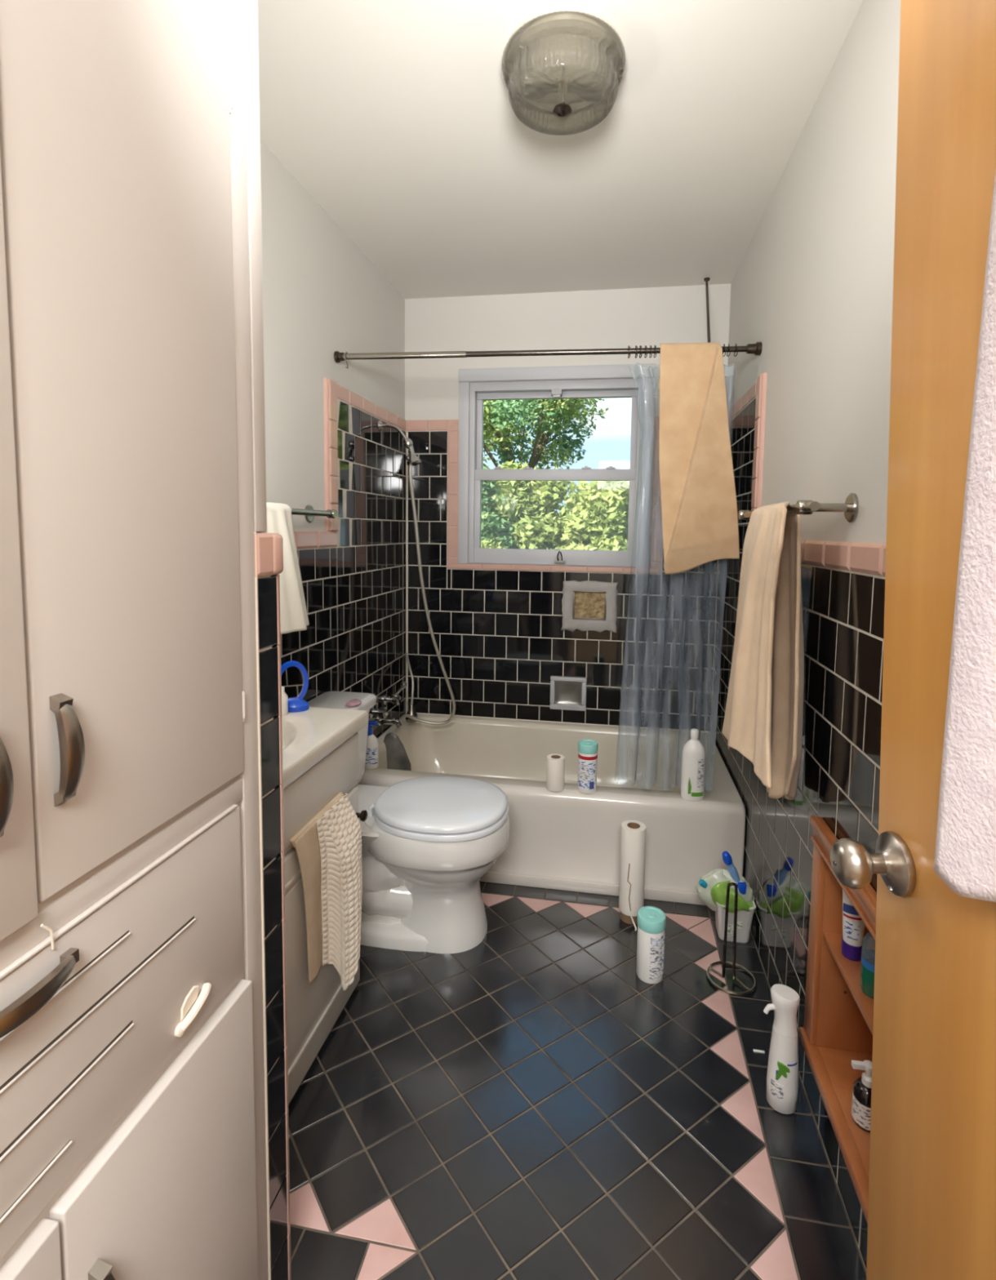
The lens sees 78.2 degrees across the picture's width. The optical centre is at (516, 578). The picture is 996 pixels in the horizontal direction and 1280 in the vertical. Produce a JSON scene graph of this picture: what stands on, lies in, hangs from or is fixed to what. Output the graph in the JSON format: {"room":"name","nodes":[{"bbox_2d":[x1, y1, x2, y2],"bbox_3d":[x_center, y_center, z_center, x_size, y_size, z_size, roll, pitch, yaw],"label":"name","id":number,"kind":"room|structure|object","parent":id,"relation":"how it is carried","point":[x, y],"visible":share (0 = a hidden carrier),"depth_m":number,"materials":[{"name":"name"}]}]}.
{"room":"bathroom","nodes":[
{"label":"bathroom","id":0,"kind":"room"},
{"bbox_2d":[253,0,291,1279],"bbox_3d":[-0.630,0.017,0.966,0.530,2.418,0.079,2,5,9],"label":"wall partition","id":1,"kind":"structure","parent":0,"point":[269,546],"depth_m":0.96,"materials":[{"name":"paint"}]},
{"bbox_2d":[260,140,405,737],"bbox_3d":[-0.846,-0.048,1.632,0.150,2.400,3.190,2,5,9],"label":"wall","id":2,"kind":"structure","parent":0,"point":[326,449],"depth_m":2.27,"materials":[{"name":"paint"}]},
{"bbox_2d":[266,502,309,634],"bbox_3d":[-0.680,-0.021,1.675,0.088,0.374,0.428,2,5,9],"label":"hand towel","id":3,"kind":"object","parent":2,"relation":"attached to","point":[293,610],"visible":0.31,"depth_m":1.75,"materials":[{"name":"beige fabric"}]},
{"bbox_2d":[291,504,337,522],"bbox_3d":[-0.710,-0.197,1.789,0.097,0.060,0.665,2,5,9],"label":"towel bar","id":4,"kind":"object","parent":2,"relation":"attached to","point":[308,512],"visible":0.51,"depth_m":2.01,"materials":[{"name":"silver metal"}]},
{"bbox_2d":[368,681,406,728],"bbox_3d":[-0.565,0.573,2.734,0.110,0.189,0.217,2,5,9],"label":"tap","id":5,"kind":"object","parent":2,"relation":"attached to","point":[381,713],"visible":0.98,"depth_m":2.73,"materials":[{"name":"silver metal"}]},
{"bbox_2d":[377,420,421,466],"bbox_3d":[-0.505,-0.588,2.658,0.196,0.199,0.064,2,5,13],"label":"shower fixture","id":6,"kind":"object","parent":2,"relation":"attached to","point":[412,460],"visible":1,"depth_m":2.64,"materials":[{"name":"silver metal"}]},
{"bbox_2d":[399,432,455,724],"bbox_3d":[-0.494,0.001,2.846,0.339,1.399,0.280,4,6,37],"label":"shower hose","id":7,"kind":"object","parent":6,"relation":"hanging from","point":[411,717],"visible":0.94,"depth_m":2.90,"materials":[{"name":"silver metal"}]},
{"bbox_2d":[257,0,862,298],"bbox_3d":[-0.183,-1.201,0.354,1.800,0.120,5.360,2,5,9],"label":"ceiling","id":8,"kind":"structure","parent":0,"point":[397,118],"depth_m":1.72,"materials":[{"name":"paint"}]},
{"bbox_2d":[501,6,626,135],"bbox_3d":[0.109,-1.153,1.433,0.288,0.138,0.288,2,5,9],"label":"ceiling light","id":9,"kind":"object","parent":8,"relation":"attached to","point":[562,56],"visible":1,"depth_m":1.41,"materials":[{"name":"beige"}]},
{"bbox_2d":[703,277,711,342],"bbox_3d":[0.752,-1.047,2.405,0.029,0.485,0.632,2,5,15],"label":"pole","id":10,"kind":"object","parent":8,"relation":"hanging from","point":[706,280],"visible":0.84,"depth_m":2.39,"materials":[{"name":"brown metal"}]},
{"bbox_2d":[404,284,730,733],"bbox_3d":[0.203,-0.143,3.013,1.516,2.400,0.163,2,5,9],"label":"wall","id":11,"kind":"structure","parent":0,"point":[500,641],"depth_m":2.95,"materials":[{"name":"paint"}]},
{"bbox_2d":[457,363,656,568],"bbox_3d":[0.187,-0.532,2.977,0.924,0.933,0.180,2,5,9],"label":"window","id":12,"kind":"structure","parent":11,"relation":"in","point":[472,396],"depth_m":2.92,"materials":[{"name":"paint"}]},
{"bbox_2d":[550,675,586,711],"bbox_3d":[0.252,0.558,2.966,0.175,0.162,0.029,2,5,9],"label":"soap dish","id":13,"kind":"object","parent":11,"relation":"attached to","point":[566,693],"visible":1,"depth_m":2.97,"materials":[{"name":"ceramic"}]},
{"bbox_2d":[554,680,582,705],"bbox_3d":[0.252,0.555,2.968,0.140,0.125,0.016,2,5,9],"label":"bowl","id":14,"kind":"object","parent":13,"relation":"on","point":[566,692],"depth_m":2.97,"materials":[{"name":"metal"}]},
{"bbox_2d":[560,580,617,633],"bbox_3d":[0.348,0.135,2.923,0.266,0.247,0.023,2,5,9],"label":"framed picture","id":15,"kind":"object","parent":11,"relation":"attached to","point":[587,606],"visible":1,"depth_m":2.92,"materials":[{"name":"ceramic"}]},
{"bbox_2d":[288,881,866,1279],"bbox_3d":[-0.065,1.227,1.507,1.800,0.100,3.100,2,5,9],"label":"floor","id":16,"kind":"structure","parent":0,"point":[520,1104],"depth_m":1.34,"materials":[{"name":"tile"}]},
{"bbox_2d":[0,0,271,1279],"bbox_3d":[-0.684,0.045,0.488,0.556,2.400,0.956,2,5,9],"label":"closet","id":17,"kind":"object","parent":16,"relation":"on","point":[134,1131],"visible":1,"depth_m":0.66,"materials":[{"name":"paint"}]},
{"bbox_2d":[283,732,368,1104],"bbox_3d":[-0.646,0.803,1.412,0.380,0.744,0.668,2,5,9],"label":"vanity cabinet","id":18,"kind":"object","parent":16,"relation":"on","point":[313,1008],"visible":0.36,"depth_m":1.41,"materials":[{"name":"white paint"}]},
{"bbox_2d":[281,706,368,789],"bbox_3d":[-0.647,0.381,1.391,0.362,0.233,0.695,2,5,9],"label":"countertop","id":19,"kind":"structure","parent":18,"relation":"on","point":[309,735],"depth_m":1.53,"materials":[{"name":"ceramic"}]},
{"bbox_2d":[281,686,288,715],"bbox_3d":[-0.635,0.331,1.652,0.036,0.076,0.036,2,5,9],"label":"bottle","id":20,"kind":"object","parent":19,"relation":"on","point":[284,696],"visible":0.34,"depth_m":1.64,"materials":[{"name":"white plastic"}]},
{"bbox_2d":[280,660,309,712],"bbox_3d":[-0.628,0.298,1.704,0.100,0.132,0.072,0,5,-10],"label":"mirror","id":21,"kind":"object","parent":19,"relation":"on","point":[295,677],"visible":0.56,"depth_m":1.71,"materials":[{"name":"blue plastic"}]},
{"bbox_2d":[289,791,362,991],"bbox_3d":[-0.451,0.790,1.484,0.086,0.466,0.281,2,5,9],"label":"hand towel","id":22,"kind":"object","parent":18,"relation":"hanging from","point":[328,848],"visible":0.99,"depth_m":1.48,"materials":[{"name":"beige fabric"}]},
{"bbox_2d":[307,691,510,953],"bbox_3d":[-0.376,0.785,1.986,0.715,0.697,0.486,2,5,9],"label":"toilet","id":23,"kind":"object","parent":16,"relation":"on","point":[428,843],"visible":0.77,"depth_m":1.88,"materials":[{"name":"ceramic"}]},
{"bbox_2d":[345,698,361,706],"bbox_3d":[-0.547,0.419,2.061,0.048,0.015,0.071,2,5,9],"label":"soap bar","id":24,"kind":"object","parent":23,"relation":"on","point":[353,703],"visible":1,"depth_m":2.04,"materials":[{"name":"pink wax"}]},
{"bbox_2d":[357,711,745,905],"bbox_3d":[0.110,0.910,2.612,1.494,0.362,0.815,2,5,9],"label":"bathtub","id":25,"kind":"object","parent":16,"relation":"on","point":[567,839],"visible":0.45,"depth_m":2.23,"materials":[{"name":"white ceramic"}]},
{"bbox_2d":[364,720,378,768],"bbox_3d":[-0.578,0.648,2.393,0.080,0.182,0.057,2,5,9],"label":"spray bottle","id":26,"kind":"object","parent":25,"relation":"on","point":[372,746],"visible":0.62,"depth_m":2.37,"materials":[{"name":"white plastic"}]},
{"bbox_2d":[364,746,377,764],"bbox_3d":[-0.564,0.689,2.374,0.053,0.065,0.011,-1,5,-17],"label":"print","id":27,"kind":"object","parent":26,"relation":"attached to","point":[371,755],"depth_m":2.37},
{"bbox_2d":[383,732,411,770],"bbox_3d":[-0.526,0.762,2.661,0.143,0.182,0.068,2,5,9],"label":"scoop","id":28,"kind":"object","parent":25,"relation":"in","point":[397,758],"visible":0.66,"depth_m":2.65,"materials":[{"name":"plastic"}]},
{"bbox_2d":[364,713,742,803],"bbox_3d":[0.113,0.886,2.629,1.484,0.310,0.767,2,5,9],"label":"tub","id":29,"kind":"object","parent":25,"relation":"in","point":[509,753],"depth_m":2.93,"materials":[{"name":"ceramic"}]},
{"bbox_2d":[546,753,564,791],"bbox_3d":[0.143,0.705,2.224,0.066,0.116,0.066,2,5,9],"label":"paper roll","id":30,"kind":"object","parent":25,"relation":"on","point":[555,767],"visible":1,"depth_m":2.20,"materials":[{"name":"beige paper"}]},
{"bbox_2d":[577,738,598,794],"bbox_3d":[0.257,0.677,2.207,0.071,0.178,0.071,2,5,9],"label":"wipes canister","id":31,"kind":"object","parent":25,"relation":"on","point":[588,748],"visible":1,"depth_m":2.18,"materials":[{"name":"white plastic"}]},
{"bbox_2d":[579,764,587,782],"bbox_3d":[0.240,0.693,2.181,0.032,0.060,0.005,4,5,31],"label":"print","id":32,"kind":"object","parent":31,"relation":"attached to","point":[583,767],"depth_m":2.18},
{"bbox_2d":[578,759,595,788],"bbox_3d":[0.252,0.699,2.183,0.059,0.098,0.018,2,5,9],"label":"print","id":33,"kind":"object","parent":31,"relation":"attached to","point":[587,767],"depth_m":2.18},
{"bbox_2d":[577,753,597,759],"bbox_3d":[0.255,0.637,2.187,0.070,0.012,0.035,2,5,9],"label":"print","id":34,"kind":"object","parent":31,"relation":"on","point":[580,756],"depth_m":2.17,"materials":[{"name":"red"}]},
{"bbox_2d":[589,781,594,789],"bbox_3d":[0.269,0.737,2.180,0.018,0.027,0.002,-1,5,-21],"label":"print","id":35,"kind":"object","parent":31,"relation":"attached to","point":[591,783],"depth_m":2.18,"materials":[{"name":"blue paper"}]},
{"bbox_2d":[680,728,705,800],"bbox_3d":[0.623,0.651,2.151,0.080,0.248,0.059,2,5,9],"label":"shampoo bottle","id":36,"kind":"object","parent":25,"relation":"on","point":[693,756],"visible":1,"depth_m":2.13,"materials":[{"name":"white plastic"}]},
{"bbox_2d":[688,777,691,794],"bbox_3d":[0.604,0.721,2.131,0.011,0.060,0.003,2,5,9],"label":"print","id":37,"kind":"object","parent":36,"relation":"attached to","point":[689,778],"depth_m":2.13,"materials":[{"name":"green paint"}]},
{"bbox_2d":[691,791,702,796],"bbox_3d":[0.631,0.752,2.133,0.042,0.014,0.006,0,5,-7],"label":"print","id":38,"kind":"object","parent":36,"relation":"attached to","point":[693,793],"depth_m":2.13,"materials":[{"name":"green paint"}]},
{"bbox_2d":[696,759,704,787],"bbox_3d":[0.641,0.678,2.128,0.026,0.100,0.004,-1,5,-17],"label":"print","id":39,"kind":"object","parent":36,"relation":"on","point":[700,762],"depth_m":2.13},
{"bbox_2d":[618,819,646,931],"bbox_3d":[0.383,0.981,2.037,0.082,0.321,0.100,4,5,30],"label":"paper towel roll","id":40,"kind":"object","parent":16,"relation":"on","point":[633,833],"visible":0.94,"depth_m":2.01,"materials":[{"name":"beige paper"}]},
{"bbox_2d":[635,906,666,983],"bbox_3d":[0.392,1.068,1.787,0.082,0.186,0.082,2,5,9],"label":"wipes canister","id":41,"kind":"object","parent":16,"relation":"on","point":[651,920],"visible":1,"depth_m":1.75,"materials":[{"name":"white plastic"}]},
{"bbox_2d":[648,935,662,979],"bbox_3d":[0.402,1.086,1.755,0.036,0.125,0.018,2,5,9],"label":"print","id":42,"kind":"object","parent":41,"relation":"attached to","point":[655,942],"depth_m":1.75},
{"bbox_2d":[652,938,660,946],"bbox_3d":[0.401,1.039,1.747,0.026,0.020,0.003,0,5,-12],"label":"print","id":43,"kind":"object","parent":41,"relation":"on","point":[655,942],"depth_m":1.75},
{"bbox_2d":[662,933,665,974],"bbox_3d":[0.428,1.087,1.779,0.005,0.110,0.034,2,5,14],"label":"print","id":44,"kind":"object","parent":41,"relation":"attached to","point":[664,934],"depth_m":1.76},
{"bbox_2d":[706,882,756,995],"bbox_3d":[0.627,1.018,1.767,0.140,0.292,0.132,2,5,9],"label":"paper towel holder","id":45,"kind":"object","parent":16,"relation":"on","point":[723,962],"visible":1,"depth_m":1.76,"materials":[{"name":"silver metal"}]},
{"bbox_2d":[715,901,755,942],"bbox_3d":[0.700,1.088,1.977,0.120,0.124,0.108,2,5,9],"label":"bucket","id":46,"kind":"object","parent":16,"relation":"on","point":[744,918],"visible":0.62,"depth_m":1.93,"materials":[{"name":"white plastic"}]},
{"bbox_2d":[695,868,755,913],"bbox_3d":[0.669,1.009,1.954,0.184,0.151,0.082,2,5,9],"label":"packet","id":47,"kind":"object","parent":46,"relation":"in","point":[711,887],"visible":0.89,"depth_m":1.95,"materials":[{"name":"green"}]},
{"bbox_2d":[721,851,746,894],"bbox_3d":[0.698,0.955,1.954,0.088,0.172,0.038,2,5,9],"label":"scrub brush","id":48,"kind":"object","parent":46,"relation":"in","point":[726,858],"visible":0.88,"depth_m":1.94,"materials":[{"name":"blue plastic"}]},
{"bbox_2d":[727,920,742,937],"bbox_3d":[0.687,1.096,1.933,0.050,0.075,0.003,2,5,9],"label":"print","id":49,"kind":"object","parent":46,"relation":"attached to","point":[730,923],"depth_m":1.93},
{"bbox_2d":[753,1048,764,1053],"bbox_3d":[0.607,1.183,1.532,0.027,0.003,0.006,2,5,9],"label":"chip","id":50,"kind":"object","parent":16,"relation":"on","point":[754,1050],"visible":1,"depth_m":1.53,"materials":[{"name":"white plastic"}]},
{"bbox_2d":[763,983,799,1114],"bbox_3d":[0.602,1.060,1.381,0.075,0.272,0.064,-3,6,-36],"label":"spray bottle","id":51,"kind":"object","parent":16,"relation":"on","point":[782,1075],"visible":1,"depth_m":1.36,"materials":[{"name":"white plastic"}]},
{"bbox_2d":[770,1078,783,1101],"bbox_3d":[0.583,1.145,1.370,0.028,0.035,0.005,5,6,42],"label":"print","id":52,"kind":"object","parent":51,"relation":"attached to","point":[776,1084],"depth_m":1.37},
{"bbox_2d":[775,1061,790,1079],"bbox_3d":[0.593,1.095,1.360,0.028,0.042,0.005,2,5,9],"label":"print","id":53,"kind":"object","parent":51,"relation":"on","point":[782,1068],"depth_m":1.36,"materials":[{"name":"green paint"}]},
{"bbox_2d":[711,0,900,1269],"bbox_3d":[0.773,-0.004,1.373,0.170,2.400,3.190,2,5,9],"label":"wall","id":54,"kind":"structure","parent":0,"point":[808,415],"depth_m":1.42,"materials":[{"name":"paint"}]},
{"bbox_2d":[333,342,762,362],"bbox_3d":[0.089,-0.807,2.188,1.516,0.050,0.044,1,5,5],"label":"shower rod","id":55,"kind":"object","parent":54,"relation":"attached to","point":[750,348],"visible":0.99,"depth_m":2.19,"materials":[{"name":"silver metal"}]},
{"bbox_2d":[344,351,348,368],"bbox_3d":[-0.625,-0.805,2.258,0.011,0.059,0.031,2,5,9],"label":"curtain hook","id":56,"kind":"object","parent":55,"relation":"hanging from","point":[347,366],"visible":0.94,"depth_m":2.25,"materials":[{"name":"silver metal"}]},
{"bbox_2d":[614,343,737,784],"bbox_3d":[0.568,-0.032,2.196,0.384,1.575,0.140,1,5,4],"label":"shower curtain","id":57,"kind":"object","parent":55,"relation":"hanging from","point":[650,372],"visible":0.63,"depth_m":2.25,"materials":[{"name":"clear plastic"}]},
{"bbox_2d":[657,342,739,574],"bbox_3d":[0.640,-0.415,2.132,0.293,0.807,0.104,1,5,5],"label":"bath towel","id":58,"kind":"object","parent":55,"relation":"hanging from","point":[698,496],"visible":1,"depth_m":2.12,"materials":[{"name":"beige fabric"}]},
{"bbox_2d":[737,493,858,522],"bbox_3d":[0.683,-0.168,1.548,0.107,0.060,0.710,2,5,9],"label":"towel bar","id":59,"kind":"object","parent":54,"relation":"attached to","point":[851,507],"visible":0.7,"depth_m":1.25,"materials":[{"name":"silver metal"}]},
{"bbox_2d":[721,501,804,799],"bbox_3d":[0.610,0.183,1.536,0.151,0.735,0.535,2,5,9],"label":"bath towel","id":60,"kind":"object","parent":59,"relation":"hanging from","point":[763,717],"visible":0.99,"depth_m":1.45,"materials":[{"name":"beige fabric"}]},
{"bbox_2d":[799,815,876,1223],"bbox_3d":[0.687,0.810,1.129,0.154,0.526,0.498,2,5,9],"label":"niche","id":61,"kind":"object","parent":54,"relation":"attached to","point":[837,1030],"visible":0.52,"depth_m":1.32,"materials":[{"name":"orange wood"}]},
{"bbox_2d":[822,932,875,1034],"bbox_3d":[0.696,0.792,1.127,0.122,0.014,0.396,2,5,9],"label":"shelf","id":62,"kind":"object","parent":61,"relation":"attached to","point":[850,970],"depth_m":1.21,"materials":[{"name":"orange wood"}]},
{"bbox_2d":[840,889,865,961],"bbox_3d":[0.691,0.701,1.253,0.040,0.146,0.040,-3,6,-43],"label":"tube","id":63,"kind":"object","parent":61,"relation":"on","point":[853,926],"visible":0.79,"depth_m":1.24,"materials":[{"name":"white plastic"}]},
{"bbox_2d":[842,902,858,915],"bbox_3d":[0.683,0.671,1.242,0.036,0.017,0.007,3,5,24],"label":"print","id":64,"kind":"object","parent":63,"relation":"on","point":[848,908],"depth_m":1.24,"materials":[{"name":"blue"}]},
{"bbox_2d":[844,920,859,940],"bbox_3d":[0.680,0.714,1.241,0.026,0.033,0.006,4,6,37],"label":"print","id":65,"kind":"object","parent":63,"relation":"on","point":[851,927],"depth_m":1.24},
{"bbox_2d":[843,912,862,919],"bbox_3d":[0.683,0.687,1.241,0.035,0.004,0.008,3,5,27],"label":"print","id":66,"kind":"object","parent":63,"relation":"on","point":[846,916],"depth_m":1.24,"materials":[{"name":"red"}]},
{"bbox_2d":[851,1059,871,1133],"bbox_3d":[0.673,0.986,1.174,0.049,0.120,0.049,-2,6,-36],"label":"pump bottle","id":67,"kind":"object","parent":61,"relation":"on","point":[861,1091],"visible":0.66,"depth_m":1.17,"materials":[{"name":"black plastic"}]},
{"bbox_2d":[859,932,875,999],"bbox_3d":[0.677,0.720,1.153,0.048,0.122,0.048,2,5,9],"label":"mouthwash bottle","id":68,"kind":"object","parent":61,"relation":"on","point":[868,956],"visible":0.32,"depth_m":1.15,"materials":[{"name":"teal plastic"}]},
{"bbox_2d":[830,0,995,1279],"bbox_3d":[0.373,0.256,0.287,0.133,2.018,0.748,1,5,2],"label":"door","id":69,"kind":"structure","parent":54,"relation":"in","point":[931,1211],"depth_m":0.57,"materials":[{"name":"brown wood"}]},
{"bbox_2d":[933,171,995,902],"bbox_3d":[0.354,-0.129,0.308,0.045,0.796,0.362,1,5,3],"label":"bath towel","id":70,"kind":"object","parent":69,"relation":"hanging from","point":[965,852],"visible":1,"depth_m":0.47,"materials":[{"name":"white fabric"}]},
{"label":"outside","id":71,"kind":"structure","parent":0,"visible":0},
{"bbox_3d":[2.575,2.610,23.080,60.000,0.200,80.000,2,5,9],"label":"ground","id":72,"kind":"structure","parent":71,"visible":0},
{"bbox_2d":[480,534,506,548],"bbox_3d":[-0.497,1.462,8.958,1.298,4.246,1.298,-2,5,-32],"label":"shrub","id":73,"kind":"object","parent":72,"relation":"on","point":[483,543],"visible":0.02,"depth_m":8.92,"materials":[{"name":"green plant"}]},
{"bbox_2d":[480,465,518,548],"bbox_3d":[-0.966,0.839,9.797,2.119,5.344,2.020,2,5,9],"label":"shrub","id":74,"kind":"object","parent":72,"relation":"on","point":[491,525],"visible":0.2,"depth_m":9.20,"materials":[{"name":"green plant"}]},
{"bbox_2d":[487,460,572,549],"bbox_3d":[0.077,0.808,10.141,2.042,5.381,1.836,5,6,45],"label":"shrub","id":75,"kind":"object","parent":72,"relation":"on","point":[531,505],"visible":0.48,"depth_m":9.42,"materials":[{"name":"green plant"}]},
{"bbox_2d":[482,398,608,469],"bbox_3d":[-0.101,-0.728,11.481,4.169,8.220,4.386,-3,6,-40],"label":"tree","id":76,"kind":"object","parent":72,"relation":"on","point":[500,417],"visible":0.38,"depth_m":10.67,"materials":[{"name":"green plant"}]},
{"bbox_2d":[546,541,593,550],"bbox_3d":[0.573,1.552,8.728,1.434,4.135,1.344,2,5,9],"label":"shrub","id":77,"kind":"object","parent":72,"relation":"on","point":[574,546],"visible":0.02,"depth_m":8.39,"materials":[{"name":"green plant"}]},
{"bbox_2d":[545,480,629,551],"bbox_3d":[1.306,0.931,9.736,1.814,5.234,1.993,2,5,9],"label":"shrub","id":78,"kind":"object","parent":72,"relation":"on","point":[598,517],"visible":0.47,"depth_m":8.96,"materials":[{"name":"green plant"}]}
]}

